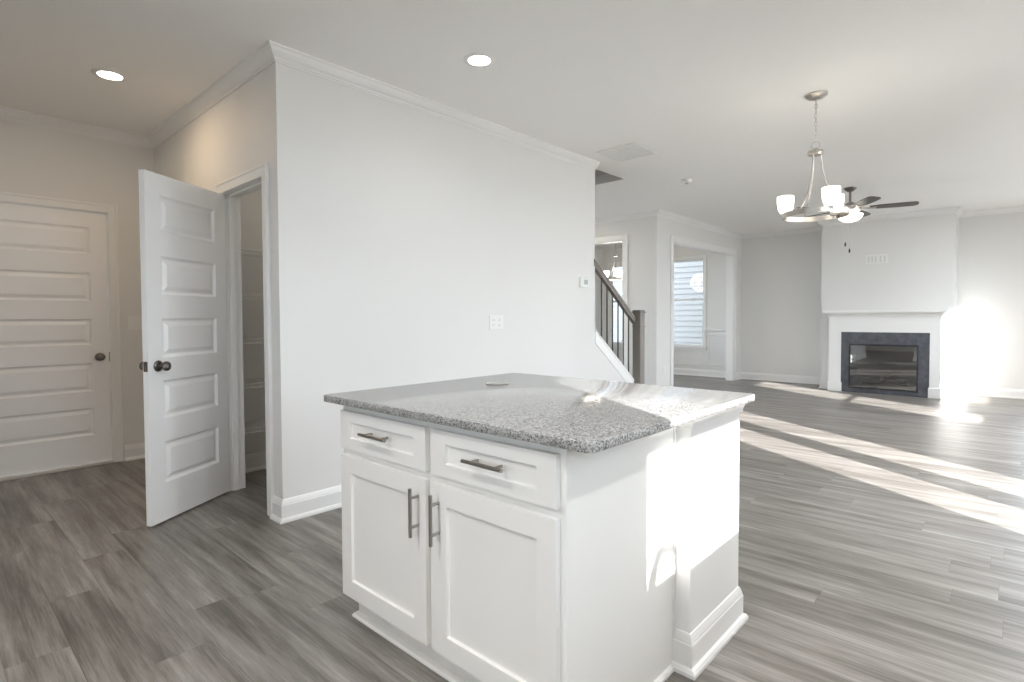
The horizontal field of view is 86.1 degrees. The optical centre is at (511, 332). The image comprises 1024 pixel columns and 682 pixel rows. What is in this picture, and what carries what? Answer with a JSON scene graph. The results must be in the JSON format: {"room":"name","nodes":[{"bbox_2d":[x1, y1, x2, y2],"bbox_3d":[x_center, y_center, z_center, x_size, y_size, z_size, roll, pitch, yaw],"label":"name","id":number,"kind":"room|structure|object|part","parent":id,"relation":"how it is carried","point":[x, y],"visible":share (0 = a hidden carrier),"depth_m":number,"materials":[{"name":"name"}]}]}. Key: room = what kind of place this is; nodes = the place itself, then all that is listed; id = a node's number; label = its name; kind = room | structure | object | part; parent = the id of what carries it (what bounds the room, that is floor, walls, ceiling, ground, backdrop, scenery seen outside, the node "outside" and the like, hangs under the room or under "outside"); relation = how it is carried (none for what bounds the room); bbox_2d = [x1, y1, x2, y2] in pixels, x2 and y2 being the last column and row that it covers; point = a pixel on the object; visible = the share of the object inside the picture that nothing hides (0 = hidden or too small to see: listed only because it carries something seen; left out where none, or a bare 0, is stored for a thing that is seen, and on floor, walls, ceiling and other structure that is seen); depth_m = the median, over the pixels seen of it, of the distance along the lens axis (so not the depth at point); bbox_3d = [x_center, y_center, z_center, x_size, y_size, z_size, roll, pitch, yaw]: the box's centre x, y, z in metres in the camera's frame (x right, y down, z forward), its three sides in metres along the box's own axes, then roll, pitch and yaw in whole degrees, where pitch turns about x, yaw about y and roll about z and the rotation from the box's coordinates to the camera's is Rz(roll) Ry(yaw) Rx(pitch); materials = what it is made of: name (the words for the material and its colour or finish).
{"room":"kitchen","nodes":[
{"label":"kitchen","id":0,"kind":"room"},
{"bbox_2d":[0,119,153,444],"bbox_3d":[-4.490,-0.256,3.410,0.140,2.760,4.166,1,2,43],"label":"wall","id":1,"kind":"structure","parent":0,"point":[34,160],"depth_m":4.53,"materials":[{"name":"paint"}]},
{"bbox_2d":[0,203,111,476],"bbox_3d":[-3.650,0.047,4.221,0.116,2.040,0.912,1,2,43],"label":"door","id":2,"kind":"structure","parent":1,"relation":"in","point":[55,404],"depth_m":4.30,"materials":[{"name":"white wood"}]},
{"bbox_3d":[-3.371,0.196,4.498,0.076,0.066,0.066,1,2,43],"label":"knob","id":3,"kind":"part","parent":2,"relation":"part of","materials":[{"name":"grey metal"}]},
{"bbox_2d":[0,459,114,481],"bbox_3d":[-3.664,1.083,4.266,0.082,0.026,0.934,1,2,43],"label":"trim","id":4,"kind":"structure","parent":1,"relation":"attached to","point":[97,463],"depth_m":4.30,"materials":[{"name":"grey wood"}]},
{"bbox_2d":[0,192,123,462],"bbox_3d":[-3.698,0.023,4.263,0.162,2.147,1.064,1,2,43],"label":"trim","id":5,"kind":"structure","parent":1,"relation":"attached to","point":[111,211],"depth_m":4.56,"materials":[{"name":"white wood"}]},
{"bbox_2d":[124,442,144,460],"bbox_3d":[-3.934,1.070,2.861,1.462,0.134,4.046,1,2,43],"label":"baseboard","id":6,"kind":"structure","parent":1,"relation":"attached to","point":[135,451],"depth_m":4.69,"materials":[{"name":"white"}]},
{"bbox_2d":[128,316,141,328],"bbox_3d":[-3.212,-0.090,4.696,0.013,0.117,0.117,1,2,43],"label":"light switch","id":7,"kind":"object","parent":1,"relation":"attached to","point":[134,322],"visible":0.87,"depth_m":4.69,"materials":[{"name":"white plastic"}]},
{"bbox_2d":[154,68,267,191],"bbox_3d":[-2.237,-0.285,4.088,2.262,2.760,0.120,1,2,43],"label":"wall","id":8,"kind":"structure","parent":0,"point":[230,138],"depth_m":3.73,"materials":[{"name":"paint"}]},
{"bbox_2d":[138,169,229,525],"bbox_3d":[-2.028,0.084,3.444,0.186,2.032,0.681,0,2,10],"label":"door","id":9,"kind":"structure","parent":8,"relation":"in","point":[183,365],"depth_m":3.38,"materials":[{"name":"white painted wood"},{"name":"dark metal"}]},
{"bbox_3d":[-2.084,0.193,3.116,0.025,0.058,0.010,0,2,10],"label":"latch plate","id":10,"kind":"part","parent":9,"relation":"part of","materials":[{"name":"grey metal"}]},
{"bbox_3d":[-2.017,0.192,3.178,0.076,0.066,0.066,0,2,10],"label":"knob","id":11,"kind":"part","parent":9,"relation":"part of","materials":[{"name":"grey metal"}]},
{"bbox_2d":[215,162,273,515],"bbox_3d":[-1.700,0.043,3.591,0.808,2.127,0.142,1,2,43],"label":"trim","id":12,"kind":"structure","parent":8,"relation":"attached to","point":[256,178],"depth_m":3.79,"materials":[{"name":"white wood"}]},
{"bbox_2d":[240,189,265,454],"bbox_3d":[-1.341,-0.296,4.321,1.255,2.760,1.434,1,2,43],"label":"wall","id":13,"kind":"structure","parent":0,"point":[251,203],"depth_m":4.32,"materials":[{"name":"paint"}]},
{"bbox_2d":[241,249,262,255],"bbox_3d":[-1.639,-0.464,4.517,0.304,0.323,1.263,1,2,43],"label":"wire shelf","id":14,"kind":"object","parent":13,"relation":"attached to","point":[260,252],"visible":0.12,"depth_m":4.05,"materials":[{"name":"white metal"}]},
{"bbox_2d":[242,293,262,298],"bbox_3d":[-1.638,-0.143,4.526,0.304,0.323,1.263,1,2,43],"label":"wire shelf","id":15,"kind":"object","parent":13,"relation":"attached to","point":[244,295],"visible":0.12,"depth_m":4.04,"materials":[{"name":"white metal"}]},
{"bbox_2d":[243,337,264,371],"bbox_3d":[-1.637,0.187,4.535,0.304,0.323,1.263,1,2,43],"label":"wire shelf","id":16,"kind":"object","parent":13,"relation":"attached to","point":[245,339],"visible":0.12,"depth_m":4.04,"materials":[{"name":"white metal"}]},
{"bbox_2d":[244,378,264,388],"bbox_3d":[-1.635,0.514,4.545,0.304,0.323,1.263,1,2,43],"label":"wire shelf","id":17,"kind":"object","parent":13,"relation":"attached to","point":[263,379],"visible":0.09,"depth_m":4.09,"materials":[{"name":"white metal"}]},
{"bbox_2d":[244,419,265,433],"bbox_3d":[-1.634,0.844,4.554,0.304,0.323,1.263,1,2,43],"label":"wire shelf","id":18,"kind":"object","parent":13,"relation":"attached to","point":[259,425],"visible":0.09,"depth_m":4.14,"materials":[{"name":"white metal"}]},
{"bbox_2d":[267,62,624,498],"bbox_3d":[-0.421,-1.592,5.101,1.235,5.300,4.129,1,2,43],"label":"wall","id":19,"kind":"structure","parent":0,"point":[397,231],"depth_m":3.82,"materials":[{"name":"paint"}]},
{"bbox_2d":[489,315,502,329],"bbox_3d":[-0.126,-0.087,4.538,0.008,0.117,0.165,1,2,43],"label":"wall outlet","id":20,"kind":"object","parent":19,"relation":"attached to","point":[495,321],"visible":1,"depth_m":4.53,"materials":[{"name":"white plastic"}]},
{"bbox_2d":[580,277,588,287],"bbox_3d":[0.721,-0.503,5.440,0.024,0.104,0.132,1,2,43],"label":"thermostat","id":21,"kind":"object","parent":19,"relation":"attached to","point":[584,281],"visible":1,"depth_m":5.43,"materials":[{"name":"white plastic"}]},
{"bbox_2d":[595,330,633,382],"bbox_3d":[1.069,0.308,5.947,0.147,0.708,0.769,1,2,43],"label":"trim","id":22,"kind":"structure","parent":19,"relation":"attached to","point":[599,341],"depth_m":5.85,"materials":[{"name":"white wood"}]},
{"bbox_2d":[245,372,1023,524],"bbox_3d":[2.838,0.961,5.685,5.370,0.134,9.334,1,2,43],"label":"baseboard","id":23,"kind":"structure","parent":19,"relation":"attached to","point":[294,508],"depth_m":4.27,"materials":[{"name":"white wood"}]},
{"bbox_2d":[595,205,1023,238],"bbox_3d":[0.518,-1.664,5.003,7.950,0.079,13.350,1,2,43],"label":"trim","id":24,"kind":"structure","parent":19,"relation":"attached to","point":[958,210],"depth_m":8.41,"materials":[{"name":"white"}]},
{"bbox_2d":[0,374,1023,681],"bbox_3d":[0.538,1.115,5.074,8.170,0.120,13.590,1,2,43],"label":"floor","id":25,"kind":"structure","parent":0,"point":[881,537],"depth_m":2.66,"materials":[{"name":"grey wood"}]},
{"bbox_2d":[340,405,675,681],"bbox_3d":[-0.072,0.707,1.996,1.119,0.876,0.674,1,2,43],"label":"base cabinet","id":26,"kind":"object","parent":25,"relation":"on","point":[481,557],"visible":0.93,"depth_m":1.66,"materials":[{"name":"white wood"}]},
{"bbox_3d":[-0.482,0.366,1.931,0.160,0.012,0.040,1,2,43],"label":"handle","id":27,"kind":"part","parent":26,"relation":"part of","materials":[{"name":"silver metal"}]},
{"bbox_3d":[-0.464,0.373,1.956,0.520,0.143,0.020,1,2,43],"label":"drawer","id":28,"kind":"part","parent":26,"relation":"part of","materials":[{"name":"white wood"}]},
{"bbox_3d":[-0.463,0.745,1.967,0.518,0.548,0.020,1,2,43],"label":"door","id":29,"kind":"part","parent":26,"relation":"part of","materials":[{"name":"white wood"}]},
{"bbox_3d":[-0.321,0.584,1.790,0.012,0.160,0.040,1,2,43],"label":"handle","id":30,"kind":"part","parent":26,"relation":"part of","materials":[{"name":"silver metal"}]},
{"bbox_3d":[-0.244,0.586,1.720,0.012,0.160,0.040,1,2,43],"label":"handle","id":31,"kind":"part","parent":26,"relation":"part of","materials":[{"name":"silver metal"}]},
{"bbox_3d":[-0.250,0.659,1.796,1.085,0.760,0.020,1,2,43],"label":"frame","id":32,"kind":"part","parent":26,"relation":"part of","materials":[{"name":"white wood"}]},
{"bbox_3d":[-0.077,0.375,1.560,0.160,0.012,0.040,1,2,43],"label":"handle","id":33,"kind":"part","parent":26,"relation":"part of","materials":[{"name":"silver metal"}]},
{"bbox_3d":[-0.064,0.381,1.589,0.499,0.143,0.020,1,2,43],"label":"drawer","id":34,"kind":"part","parent":26,"relation":"part of","materials":[{"name":"white wood"}]},
{"bbox_3d":[-0.063,0.754,1.600,0.501,0.548,0.020,1,2,43],"label":"door","id":35,"kind":"part","parent":26,"relation":"part of","materials":[{"name":"white wood"}]},
{"bbox_2d":[324,373,754,453],"bbox_3d":[0.101,0.252,2.144,1.272,0.026,1.127,1,2,43],"label":"countertop","id":36,"kind":"structure","parent":26,"relation":"on","point":[589,416],"depth_m":1.86,"materials":[{"name":"stone"}]},
{"bbox_2d":[486,382,508,384],"bbox_3d":[-0.064,0.229,2.510,0.108,0.001,0.108,1,2,43],"label":"outlet","id":37,"kind":"object","parent":36,"relation":"on","point":[492,383],"visible":1,"depth_m":2.49,"materials":[{"name":"silver metal"}]},
{"bbox_3d":[-0.064,0.229,2.510,0.094,0.001,0.094,1,2,43],"label":"lid","id":38,"kind":"part","parent":37,"relation":"part of","materials":[{"name":"grey"}]},
{"bbox_3d":[0.351,0.716,1.663,0.018,0.872,0.594,1,2,43],"label":"panel","id":39,"kind":"part","parent":26,"relation":"part of","materials":[{"name":"white wood"}]},
{"bbox_2d":[594,259,645,383],"bbox_3d":[1.164,0.130,5.928,0.133,1.797,0.919,1,2,43],"label":"stair railing","id":40,"kind":"object","parent":25,"relation":"on","point":[637,317],"visible":0.84,"depth_m":6.14,"materials":[{"name":"grey"}]},
{"bbox_3d":[1.106,-0.429,5.902,0.066,0.678,0.829,1,2,43],"label":"handrail","id":41,"kind":"part","parent":40,"relation":"part of","materials":[{"name":"grey"}]},
{"bbox_3d":[1.440,0.396,6.226,0.100,1.245,0.100,1,2,43],"label":"newel post","id":42,"kind":"part","parent":40,"relation":"part of","materials":[{"name":"grey wood"}]},
{"bbox_2d":[841,332,929,397],"bbox_3d":[5.898,0.457,8.618,1.130,0.950,0.672,1,2,43],"label":"gas fireplace","id":43,"kind":"object","parent":25,"relation":"on","point":[864,355],"visible":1,"depth_m":8.67,"materials":[{"name":"metal"}]},
{"bbox_3d":[5.674,0.524,8.393,0.895,0.700,0.034,1,2,43],"label":"glass frame","id":44,"kind":"part","parent":43,"relation":"part of","materials":[{"name":"black glass"}]},
{"bbox_2d":[853,381,915,389],"bbox_3d":[5.878,0.825,8.624,0.795,0.035,0.448,1,2,43],"label":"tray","id":45,"kind":"object","parent":43,"relation":"on","point":[888,386],"depth_m":8.48,"materials":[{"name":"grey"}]},
{"bbox_2d":[861,373,908,385],"bbox_3d":[5.836,0.717,8.570,0.614,0.177,0.288,1,2,43],"label":"logs","id":46,"kind":"object","parent":43,"relation":"on","point":[883,380],"visible":1,"depth_m":8.52,"materials":[{"name":"brown ceramic"}]},
{"bbox_2d":[823,310,948,398],"bbox_3d":[5.686,0.296,8.417,1.581,1.284,0.268,1,2,43],"label":"mantel","id":47,"kind":"object","parent":25,"relation":"on","point":[893,321],"visible":0.96,"depth_m":8.26,"materials":[{"name":"white wood"}]},
{"bbox_3d":[5.251,0.453,8.874,0.170,0.950,0.190,1,2,43],"label":"leg","id":48,"kind":"part","parent":47,"relation":"part of","materials":[{"name":"white wood"}]},
{"bbox_3d":[5.689,-0.278,8.406,1.549,0.072,0.252,1,2,43],"label":"shelf moulding","id":49,"kind":"part","parent":47,"relation":"part of","materials":[{"name":"white wood"}]},
{"bbox_2d":[823,310,948,312],"bbox_3d":[5.684,-0.329,8.399,1.581,0.032,0.268,1,2,43],"label":"shelf","id":50,"kind":"object","parent":47,"relation":"attached to","point":[877,311],"depth_m":8.19,"materials":[{"name":"white wood"}]},
{"bbox_3d":[6.192,0.473,8.011,0.125,0.950,0.190,1,2,43],"label":"leg","id":51,"kind":"part","parent":47,"relation":"part of","materials":[{"name":"white wood"}]},
{"bbox_2d":[0,0,1023,248],"bbox_3d":[0.525,-1.754,4.994,8.170,0.100,13.590,1,2,43],"label":"ceiling","id":52,"kind":"structure","parent":0,"point":[924,101],"depth_m":3.54,"materials":[{"name":"paint"}]},
{"bbox_2d":[91,68,127,81],"bbox_3d":[-2.566,-1.645,3.502,0.194,0.006,0.194,1,2,43],"label":"recessed light","id":53,"kind":"object","parent":52,"relation":"in","point":[107,74],"visible":1,"depth_m":3.50,"materials":[{"name":"white plastic"}]},
{"bbox_2d":[463,52,494,67],"bbox_3d":[-0.195,-1.650,3.319,0.194,0.006,0.194,1,2,43],"label":"recessed light","id":54,"kind":"object","parent":52,"relation":"in","point":[476,59],"visible":1,"depth_m":3.31,"materials":[{"name":"white plastic"}]},
{"bbox_2d":[604,243,621,280],"bbox_3d":[1.940,-1.429,10.317,0.448,0.860,0.429,0,2,3],"label":"chandelier","id":55,"kind":"object","parent":52,"relation":"hanging from","point":[618,274],"visible":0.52,"depth_m":10.27,"materials":[{"name":"white glass"}]},
{"bbox_2d":[595,143,656,161],"bbox_3d":[1.083,-1.708,5.196,0.410,0.008,0.430,1,2,43],"label":"ceiling vent","id":56,"kind":"object","parent":52,"relation":"in","point":[630,153],"visible":1,"depth_m":5.18,"materials":[{"name":"white plastic"}]},
{"bbox_2d":[682,179,691,183],"bbox_3d":[2.000,-1.722,6.255,0.120,0.046,0.120,1,2,43],"label":"smoke detector","id":57,"kind":"object","parent":52,"relation":"attached to","point":[684,181],"visible":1,"depth_m":6.22,"materials":[{"name":"white plastic"}]},
{"bbox_2d":[777,90,849,221],"bbox_3d":[2.137,-1.249,3.885,0.448,0.860,0.428,1,2,43],"label":"chandelier","id":58,"kind":"object","parent":52,"relation":"hanging from","point":[833,201],"visible":1,"depth_m":3.84,"materials":[{"name":"silver metal"}]},
{"bbox_3d":[1.985,-0.926,3.975,0.112,0.122,0.112,1,2,43],"label":"lamp shade","id":59,"kind":"part","parent":58,"relation":"part of","materials":[{"name":"white glass"}]},
{"bbox_3d":[2.049,-1.050,3.805,0.177,0.403,0.009,-1,2,-36],"label":"rod","id":60,"kind":"part","parent":58,"relation":"part of","materials":[{"name":"silver metal"}]},
{"bbox_3d":[2.163,-1.056,3.995,0.009,0.403,0.177,0,2,9],"label":"rod","id":61,"kind":"part","parent":58,"relation":"part of","materials":[{"name":"silver metal"}]},
{"bbox_3d":[2.143,-1.472,3.864,0.057,0.352,0.020,1,2,43],"label":"chain","id":62,"kind":"part","parent":58,"relation":"part of","materials":[{"name":"silver metal"}]},
{"bbox_3d":[2.151,-0.919,3.693,0.112,0.122,0.112,1,2,43],"label":"lamp shade","id":63,"kind":"part","parent":58,"relation":"part of","materials":[{"name":"white glass"}]},
{"bbox_3d":[2.245,-1.051,3.810,0.177,0.403,0.009,1,2,34],"label":"rod","id":64,"kind":"part","parent":58,"relation":"part of","materials":[{"name":"silver metal"}]},
{"bbox_3d":[2.323,-0.926,3.939,0.112,0.122,0.112,1,2,43],"label":"lamp shade","id":65,"kind":"part","parent":58,"relation":"part of","materials":[{"name":"white glass"}]},
{"bbox_2d":[797,186,918,252],"bbox_3d":[4.158,-1.373,6.705,1.308,0.788,1.276,1,2,43],"label":"ceiling fan","id":66,"kind":"object","parent":52,"relation":"hanging from","point":[855,212],"visible":0.81,"depth_m":6.57,"materials":[{"name":"grey metal"}]},
{"bbox_3d":[4.121,-1.397,6.681,0.274,0.090,0.274,1,2,43],"label":"lamp shade","id":67,"kind":"part","parent":66,"relation":"part of","materials":[{"name":"white glass"}]},
{"bbox_3d":[4.441,-1.522,6.981,0.482,0.030,0.138,-2,2,-43],"label":"blade","id":68,"kind":"part","parent":66,"relation":"part of","materials":[{"name":"grey"}]},
{"bbox_3d":[4.040,-1.499,6.245,0.138,0.030,0.482,0,2,11],"label":"blade","id":69,"kind":"part","parent":66,"relation":"part of","materials":[{"name":"grey"}]},
{"bbox_3d":[4.508,-1.507,6.467,0.482,0.030,0.138,1,2,29],"label":"blade","id":70,"kind":"part","parent":66,"relation":"part of","materials":[{"name":"grey"}]},
{"bbox_2d":[595,248,602,337],"bbox_3d":[0.127,-0.478,10.560,0.100,2.760,5.750,1,2,43],"label":"wall","id":71,"kind":"structure","parent":0,"point":[598,252],"depth_m":12.50,"materials":[{"name":"paint"}]},
{"bbox_2d":[595,216,660,384],"bbox_3d":[1.019,-0.442,9.151,3.120,2.760,0.120,1,2,43],"label":"wall","id":72,"kind":"structure","parent":0,"point":[644,234],"depth_m":8.17,"materials":[{"name":"paint"}]},
{"bbox_2d":[595,234,627,370],"bbox_3d":[1.392,-0.289,8.799,1.132,2.471,0.142,1,2,43],"label":"trim","id":73,"kind":"structure","parent":72,"relation":"attached to","point":[623,238],"depth_m":8.40,"materials":[{"name":"white wood"}]},
{"bbox_2d":[660,217,741,385],"bbox_3d":[3.260,-0.458,9.382,0.130,2.760,3.250,1,2,43],"label":"wall","id":74,"kind":"structure","parent":0,"point":[669,227],"depth_m":8.38,"materials":[{"name":"paint"}]},
{"bbox_2d":[670,235,736,386],"bbox_3d":[3.271,-0.301,9.382,0.152,2.446,2.639,1,2,43],"label":"trim","id":75,"kind":"structure","parent":74,"relation":"attached to","point":[731,258],"depth_m":10.23,"materials":[{"name":"white wood"}]},
{"bbox_2d":[675,413,738,632],"bbox_3d":[0.319,0.695,2.392,1.160,0.874,0.438,1,2,43],"label":"wall","id":76,"kind":"structure","parent":0,"point":[707,455],"depth_m":1.93,"materials":[{"name":"white"}]},
{"bbox_2d":[671,586,747,680],"bbox_3d":[0.321,1.065,2.402,1.220,0.134,0.498,1,2,43],"label":"baseboard","id":77,"kind":"structure","parent":76,"relation":"attached to","point":[692,652],"depth_m":1.92,"materials":[{"name":"white wood"}]},
{"bbox_2d":[676,403,746,428],"bbox_3d":[0.317,0.282,2.380,1.212,0.048,0.490,1,2,43],"label":"trim","id":78,"kind":"structure","parent":76,"relation":"attached to","point":[696,423],"depth_m":1.93,"materials":[{"name":"white"}]},
{"bbox_2d":[603,212,1023,389],"bbox_3d":[5.091,-0.484,10.002,8.170,2.760,0.140,1,2,43],"label":"wall","id":79,"kind":"structure","parent":0,"point":[781,276],"depth_m":9.71,"materials":[{"name":"paint"}]},
{"bbox_2d":[607,262,621,347],"bbox_3d":[2.577,-0.630,12.237,1.030,1.922,0.140,1,2,43],"label":"window","id":80,"kind":"structure","parent":79,"relation":"in","point":[617,263],"depth_m":12.52,"materials":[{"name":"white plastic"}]},
{"bbox_2d":[674,255,706,350],"bbox_3d":[3.506,-0.610,11.385,1.150,1.922,0.140,1,2,43],"label":"window","id":81,"kind":"structure","parent":79,"relation":"in","point":[703,347],"depth_m":11.11,"materials":[{"name":"white plastic"}]},
{"bbox_2d":[674,368,725,377],"bbox_3d":[3.112,0.795,11.559,2.990,0.134,0.303,1,2,43],"label":"baseboard","id":82,"kind":"structure","parent":79,"relation":"attached to","point":[679,371],"depth_m":11.10,"materials":[{"name":"white"}]},
{"bbox_2d":[674,329,725,365],"bbox_3d":[3.607,0.280,11.273,1.890,0.735,0.030,1,2,43],"label":"trim","id":83,"kind":"structure","parent":79,"relation":"attached to","point":[705,329],"depth_m":10.97,"materials":[{"name":"white wood"}]},
{"bbox_2d":[820,213,958,397],"bbox_3d":[5.959,-0.452,8.718,1.715,2.760,0.580,1,2,43],"label":"wall","id":84,"kind":"structure","parent":0,"point":[920,272],"depth_m":8.37,"materials":[{"name":"paint"}]},
{"bbox_2d":[866,254,887,263],"bbox_3d":[5.689,-1.151,8.545,0.290,0.140,0.007,1,2,43],"label":"cable plate","id":85,"kind":"object","parent":84,"relation":"attached to","point":[882,258],"visible":1,"depth_m":8.54,"materials":[{"name":"white plastic"}]},
{"label":"outside","id":86,"kind":"structure","parent":0,"visible":0},
{"bbox_3d":[0.007,1.509,0.042,80.000,0.020,80.000,1,2,43],"label":"ground","id":87,"kind":"structure","parent":86,"visible":0},
{"bbox_2d":[613,261,702,344],"bbox_3d":[4.489,-2.148,14.464,11.000,6.442,0.322,1,2,43],"label":"house","id":88,"kind":"structure","parent":87,"relation":"on","point":[688,276],"depth_m":14.26,"materials":[{"name":"grey"}]},
{"bbox_3d":[-3.500,-0.153,-0.404,6.757,2.760,0.120,1,2,43],"label":"wall","id":89,"kind":"structure","parent":0,"visible":0},
{"bbox_2d":[0,40,599,170],"bbox_3d":[-2.536,-1.618,3.832,7.521,0.079,2.133,-1,2,-17],"label":"trim","id":90,"kind":"structure","parent":89,"relation":"attached to","point":[270,52],"depth_m":4.00,"materials":[{"name":"white wood"}]}
]}

